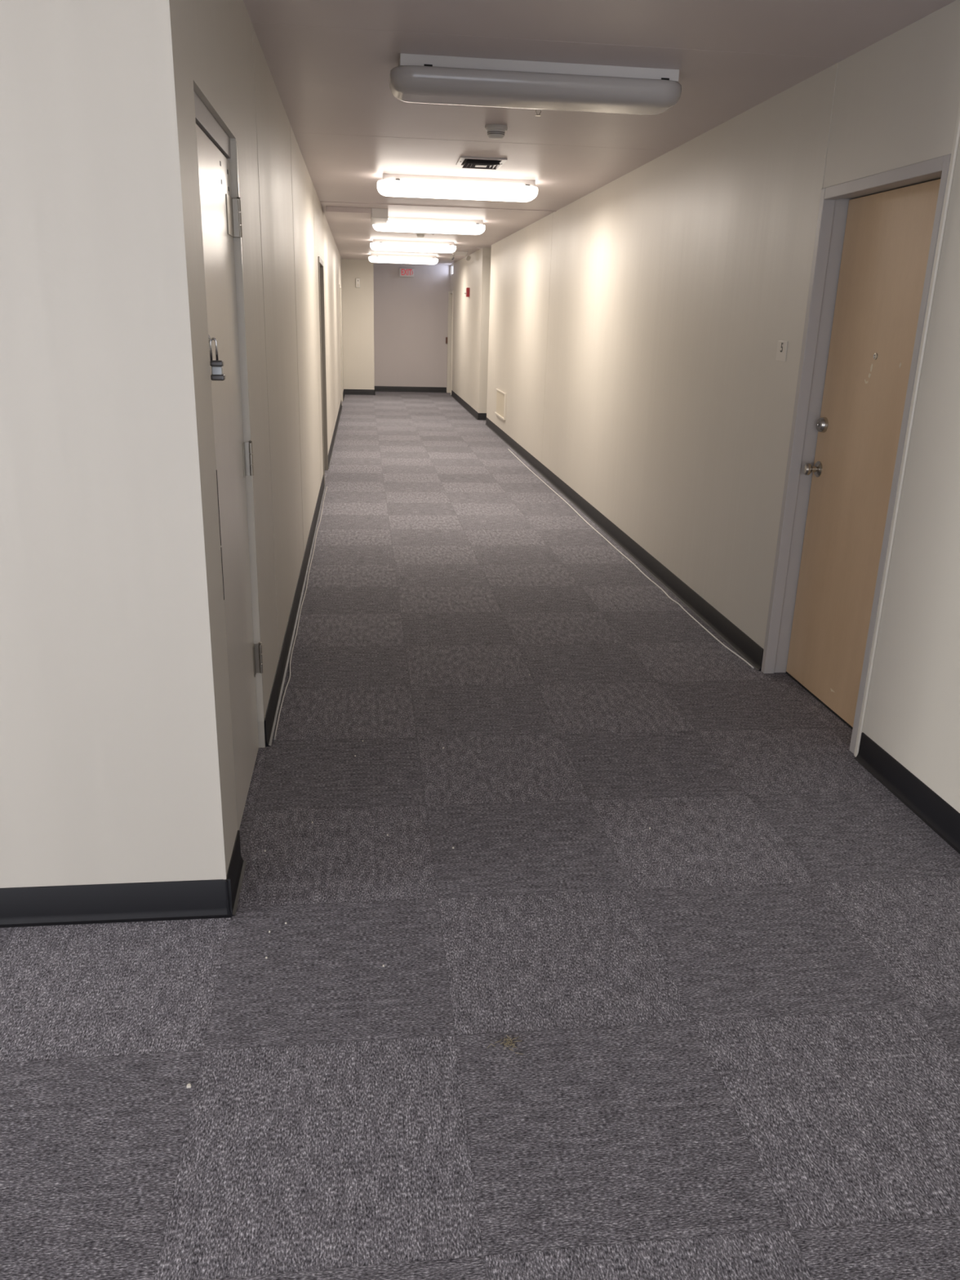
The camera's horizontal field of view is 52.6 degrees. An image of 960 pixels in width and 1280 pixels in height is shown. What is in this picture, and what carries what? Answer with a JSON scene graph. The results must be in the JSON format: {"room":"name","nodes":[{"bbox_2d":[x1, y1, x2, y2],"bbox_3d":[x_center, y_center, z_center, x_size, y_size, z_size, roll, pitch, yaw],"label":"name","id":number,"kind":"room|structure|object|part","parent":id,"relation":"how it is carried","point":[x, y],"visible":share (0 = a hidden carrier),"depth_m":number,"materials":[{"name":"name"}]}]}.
{"room":"building corridor","nodes":[
{"label":"building corridor","id":0,"kind":"room"},
{"bbox_2d":[0,0,129,888],"bbox_3d":[-4.615,-0.417,1.755,7.533,2.440,0.140,-1,19,-7],"label":"wall","id":1,"kind":"structure","parent":0,"point":[61,817],"depth_m":2.19,"materials":[{"name":"beige paint"}]},
{"bbox_2d":[0,830,246,928],"bbox_3d":[-4.452,0.674,2.192,7.653,0.103,0.273,-1,19,-7],"label":"baseboard","id":2,"kind":"structure","parent":1,"relation":"attached to","point":[92,904],"depth_m":2.49,"materials":[{"name":"black plastic"}]},
{"bbox_2d":[40,0,343,883],"bbox_3d":[-1.728,-3.163,10.229,0.241,2.440,17.178,-1,19,-7],"label":"wall","id":3,"kind":"structure","parent":0,"point":[108,64],"depth_m":2.27,"materials":[{"name":"beige paint"}]},
{"bbox_2d":[164,0,226,879],"bbox_3d":[-0.629,-0.491,2.143,0.008,2.337,0.010,-1,19,-7],"label":"trim","id":4,"kind":"structure","parent":3,"relation":"attached to","point":[167,2],"depth_m":2.13,"materials":[{"name":"beige paint"}]},
{"bbox_2d":[193,90,264,830],"bbox_3d":[-0.773,-0.427,2.828,0.146,1.981,0.782,-1,19,-7],"label":"door","id":5,"kind":"structure","parent":3,"relation":"in","point":[217,155],"depth_m":2.90,"materials":[{"name":"beige paint"}]},
{"bbox_3d":[-0.784,-0.427,2.826,0.123,1.981,0.770,-1,19,-7],"label":"frame","id":6,"kind":"part","parent":5,"relation":"part of","materials":[{"name":"grey paint"}]},
{"bbox_2d":[208,337,225,380],"bbox_3d":[-0.653,-0.698,2.411,0.034,0.102,0.030,-1,19,-7],"label":"padlock","id":7,"kind":"object","parent":5,"relation":"hanging from","point":[217,372],"visible":0.99,"depth_m":2.41,"materials":[{"name":"silver metal"}]},
{"bbox_3d":[-0.732,-1.257,2.880,0.021,0.108,0.128,-1,19,-7],"label":"hinge plate","id":8,"kind":"part","parent":5,"relation":"part of","materials":[{"name":"silver metal"}]},
{"bbox_3d":[-0.765,-0.584,3.152,0.003,0.108,0.036,-1,19,-7],"label":"hinge plate","id":9,"kind":"part","parent":5,"relation":"part of","materials":[{"name":"silver metal"}]},
{"bbox_3d":[-0.783,0.072,3.371,0.003,0.108,0.036,-1,19,-7],"label":"hinge plate","id":10,"kind":"part","parent":5,"relation":"part of","materials":[{"name":"silver metal"}]},
{"bbox_2d":[264,389,345,746],"bbox_3d":[-1.689,-2.221,11.103,0.020,0.103,16.138,-1,19,-7],"label":"baseboard","id":11,"kind":"structure","parent":3,"relation":"attached to","point":[270,718],"depth_m":4.76,"materials":[{"name":"black plastic"}]},
{"bbox_2d":[317,256,328,484],"bbox_3d":[-1.519,-2.485,8.989,0.149,1.949,0.958,-1,19,-7],"label":"door","id":12,"kind":"structure","parent":3,"relation":"in","point":[321,277],"depth_m":9.27,"materials":[{"name":"beige paint"}]},
{"bbox_2d":[338,284,342,404],"bbox_3d":[-2.439,-5.030,16.571,0.149,1.934,0.958,-1,19,-7],"label":"door","id":13,"kind":"structure","parent":3,"relation":"in","point":[340,286],"depth_m":16.79,"materials":[{"name":"beige paint"}]},
{"bbox_2d":[341,258,374,389],"bbox_3d":[-2.462,-6.064,18.870,0.785,2.440,1.100,-1,19,-7],"label":"wall","id":14,"kind":"structure","parent":0,"point":[357,304],"depth_m":18.34,"materials":[{"name":"beige paint"}]},
{"bbox_2d":[355,278,359,288],"bbox_3d":[-2.273,-6.653,18.091,0.082,0.170,0.037,-1,19,-7],"label":"wall sensor","id":15,"kind":"object","parent":14,"relation":"attached to","point":[357,280],"visible":1,"depth_m":18.08,"materials":[{"name":"white plastic"}]},
{"bbox_2d":[373,262,450,386],"bbox_3d":[-1.296,-6.240,19.494,1.682,2.440,0.120,-1,19,-7],"label":"wall","id":16,"kind":"structure","parent":0,"point":[411,313],"depth_m":19.40,"materials":[{"name":"grey paint"}]},
{"bbox_2d":[344,386,446,395],"bbox_3d":[-1.816,-5.010,19.459,2.279,0.103,0.846,-14,24,-39],"label":"baseboard","id":17,"kind":"structure","parent":16,"relation":"attached to","point":[384,388],"depth_m":19.75,"materials":[{"name":"black plastic"}]},
{"bbox_2d":[399,267,413,277],"bbox_3d":[-1.437,-7.211,19.061,0.286,0.156,0.047,-1,19,-7],"label":"exit sign","id":18,"kind":"object","parent":16,"relation":"attached to","point":[402,272],"visible":1,"depth_m":19.04,"materials":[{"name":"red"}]},
{"bbox_2d":[449,247,491,413],"bbox_3d":[0.372,-5.377,17.045,1.360,2.440,5.420,-1,19,-7],"label":"wall","id":19,"kind":"structure","parent":0,"point":[470,336],"depth_m":15.50,"materials":[{"name":"beige paint"}]},
{"bbox_2d":[445,290,453,395],"bbox_3d":[-0.547,-5.880,19.254,0.210,1.948,0.729,-1,19,-7],"label":"door","id":20,"kind":"structure","parent":19,"relation":"in","point":[450,318],"depth_m":19.46,"materials":[{"name":"grey paint"}]},
{"bbox_2d":[465,287,469,297],"bbox_3d":[-0.204,-5.676,15.854,0.056,0.140,0.140,-1,19,-7],"label":"fire alarm","id":21,"kind":"object","parent":19,"relation":"attached to","point":[467,292],"visible":1,"depth_m":15.80,"materials":[{"name":"red plastic"}]},
{"bbox_2d":[450,390,486,420],"bbox_3d":[0.327,-4.146,17.045,1.280,0.103,4.690,-1,19,-7],"label":"baseboard","id":22,"kind":"structure","parent":19,"relation":"attached to","point":[479,416],"depth_m":15.93,"materials":[{"name":"black plastic"}]},
{"bbox_2d":[0,391,959,1279],"bbox_3d":[-3.507,-1.221,8.308,11.600,0.120,24.220,-1,19,-7],"label":"floor","id":23,"kind":"structure","parent":0,"point":[735,1017],"depth_m":2.32,"materials":[{"name":"carpet"}]},
{"bbox_2d":[273,486,327,740],"bbox_3d":[-1.067,-0.508,6.168,0.020,0.007,5.520,-1,19,-7],"label":"cable","id":24,"kind":"object","parent":23,"relation":"on","point":[278,716],"visible":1,"depth_m":4.67,"materials":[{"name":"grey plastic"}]},
{"bbox_2d":[487,1034,523,1054],"bbox_3d":[0.061,0.875,2.111,0.080,0.006,0.056,7,19,15],"label":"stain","id":25,"kind":"object","parent":23,"relation":"on","point":[507,1039],"visible":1,"depth_m":2.11,"materials":[{"name":"brown"}]},
{"bbox_2d":[508,448,754,668],"bbox_3d":[0.781,-1.075,8.020,0.037,0.007,7.595,-1,19,-7],"label":"cable","id":26,"kind":"object","parent":23,"relation":"on","point":[691,616],"visible":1,"depth_m":5.83,"materials":[{"name":"white plastic"}]},
{"bbox_2d":[243,0,955,265],"bbox_3d":[-3.441,-3.645,7.500,11.600,0.128,24.220,-1,19,-7],"label":"ceiling","id":27,"kind":"structure","parent":0,"point":[330,63],"depth_m":3.93,"materials":[{"name":"paint"}]},
{"bbox_2d":[325,206,371,218],"bbox_3d":[-1.268,-4.141,9.413,0.423,0.045,0.600,-1,19,-7],"label":"beam","id":28,"kind":"structure","parent":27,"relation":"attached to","point":[331,211],"depth_m":9.16,"materials":[{"name":"paint"}]},
{"bbox_2d":[370,208,387,225],"bbox_3d":[-0.988,-4.149,9.524,0.155,0.084,0.750,-1,19,-7],"label":"junction box","id":29,"kind":"object","parent":27,"relation":"attached to","point":[379,215],"visible":0.93,"depth_m":9.18,"materials":[{"name":"white plastic"}]},
{"bbox_2d":[368,253,438,264],"bbox_3d":[-1.290,-6.412,16.354,1.165,0.128,0.299,-1,19,-7],"label":"ceiling light","id":30,"kind":"object","parent":27,"relation":"attached to","point":[375,258],"visible":1,"depth_m":16.23,"materials":[{"name":"white plastic"}]},
{"bbox_2d":[369,239,456,253],"bbox_3d":[-0.909,-5.356,13.219,1.165,0.128,0.299,-1,19,-7],"label":"ceiling light","id":31,"kind":"object","parent":27,"relation":"attached to","point":[377,244],"visible":1,"depth_m":13.10,"materials":[{"name":"white plastic"}]},
{"bbox_2d":[415,232,425,237],"bbox_3d":[-0.715,-4.873,11.676,0.120,0.058,0.120,-1,19,-7],"label":"smoke detector","id":32,"kind":"object","parent":27,"relation":"attached to","point":[419,234],"visible":0.94,"depth_m":11.64,"materials":[{"name":"white plastic"}]},
{"bbox_2d":[372,216,485,235],"bbox_3d":[-0.530,-4.303,10.093,1.165,0.128,0.299,-1,19,-7],"label":"ceiling light","id":33,"kind":"object","parent":27,"relation":"attached to","point":[406,224],"visible":0.79,"depth_m":9.98,"materials":[{"name":"white plastic"}]},
{"bbox_2d":[377,173,537,202],"bbox_3d":[-0.163,-3.284,7.066,1.165,0.128,0.299,-1,19,-7],"label":"ceiling light","id":34,"kind":"object","parent":27,"relation":"attached to","point":[404,185],"visible":1,"depth_m":6.95,"materials":[{"name":"white plastic"}]},
{"bbox_2d":[449,251,471,261],"bbox_3d":[-0.316,-5.945,15.045,0.328,0.135,0.265,-1,19,-7],"label":"emergency light","id":35,"kind":"object","parent":27,"relation":"attached to","point":[468,258],"visible":0.94,"depth_m":14.94,"materials":[{"name":"white plastic"}]},
{"bbox_2d":[455,155,506,169],"bbox_3d":[0.006,-3.047,6.213,0.292,0.030,0.340,-1,19,-7],"label":"ceiling vent","id":36,"kind":"object","parent":27,"relation":"in","point":[475,162],"visible":1,"depth_m":6.13,"materials":[{"name":"white metal"}]},
{"bbox_3d":[0.006,-3.035,6.217,0.072,0.004,0.072,-1,19,-7],"label":"plate","id":37,"kind":"part","parent":36,"relation":"part of","materials":[{"name":"white metal"}]},
{"bbox_2d":[484,124,507,139],"bbox_3d":[0.084,-2.648,5.066,0.120,0.058,0.120,-1,19,-7],"label":"smoke detector","id":38,"kind":"object","parent":27,"relation":"attached to","point":[495,131],"visible":1,"depth_m":5.03,"materials":[{"name":"white plastic"}]},
{"bbox_2d":[389,53,681,115],"bbox_3d":[0.222,-2.216,3.893,1.165,0.128,0.299,-1,19,-7],"label":"ceiling light","id":39,"kind":"object","parent":27,"relation":"attached to","point":[417,78],"visible":1,"depth_m":3.78,"materials":[{"name":"white plastic"}]},
{"bbox_2d":[486,0,959,813],"bbox_3d":[1.780,-1.538,5.646,1.313,2.440,17.600,-1,19,-7],"label":"wall","id":40,"kind":"structure","parent":0,"point":[637,325],"depth_m":4.67,"materials":[{"name":"beige paint"}]},
{"bbox_2d":[494,388,506,420],"bbox_3d":[0.263,-3.080,12.670,0.030,0.327,0.870,-1,19,-7],"label":"access panel","id":41,"kind":"object","parent":40,"relation":"attached to","point":[500,396],"visible":1,"depth_m":12.59,"materials":[{"name":"beige metal"}]},
{"bbox_3d":[0.273,-3.083,12.670,0.010,0.300,0.810,-1,19,-7],"label":"panel","id":42,"kind":"part","parent":41,"relation":"part of","materials":[{"name":"beige metal"}]},
{"bbox_2d":[484,417,959,853],"bbox_3d":[1.089,-0.423,5.938,0.020,0.103,17.600,-1,19,-7],"label":"baseboard","id":43,"kind":"structure","parent":40,"relation":"attached to","point":[923,802],"depth_m":4.67,"materials":[{"name":"black plastic"}]},
{"bbox_2d":[775,340,787,361],"bbox_3d":[1.295,-1.241,4.170,0.004,0.084,0.100,-1,19,-7],"label":"number sign","id":44,"kind":"object","parent":40,"relation":"attached to","point":[782,345],"visible":1,"depth_m":4.17,"materials":[{"name":"beige plastic"}]},
{"bbox_2d":[760,153,951,753],"bbox_3d":[1.432,-0.671,3.700,0.153,2.007,0.885,-1,19,-7],"label":"door","id":45,"kind":"structure","parent":40,"relation":"in","point":[877,234],"depth_m":3.79,"materials":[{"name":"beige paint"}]},
{"bbox_3d":[1.385,-0.714,4.058,0.065,0.066,0.066,-1,19,-7],"label":"knob","id":46,"kind":"part","parent":45,"relation":"part of","materials":[{"name":"silver metal"}]},
{"bbox_2d":[853,102,959,757],"bbox_3d":[1.414,-0.728,3.185,0.010,2.440,0.020,-1,19,-7],"label":"trim","id":47,"kind":"structure","parent":40,"relation":"attached to","point":[957,135],"depth_m":3.18,"materials":[{"name":"beige paint"}]}
]}

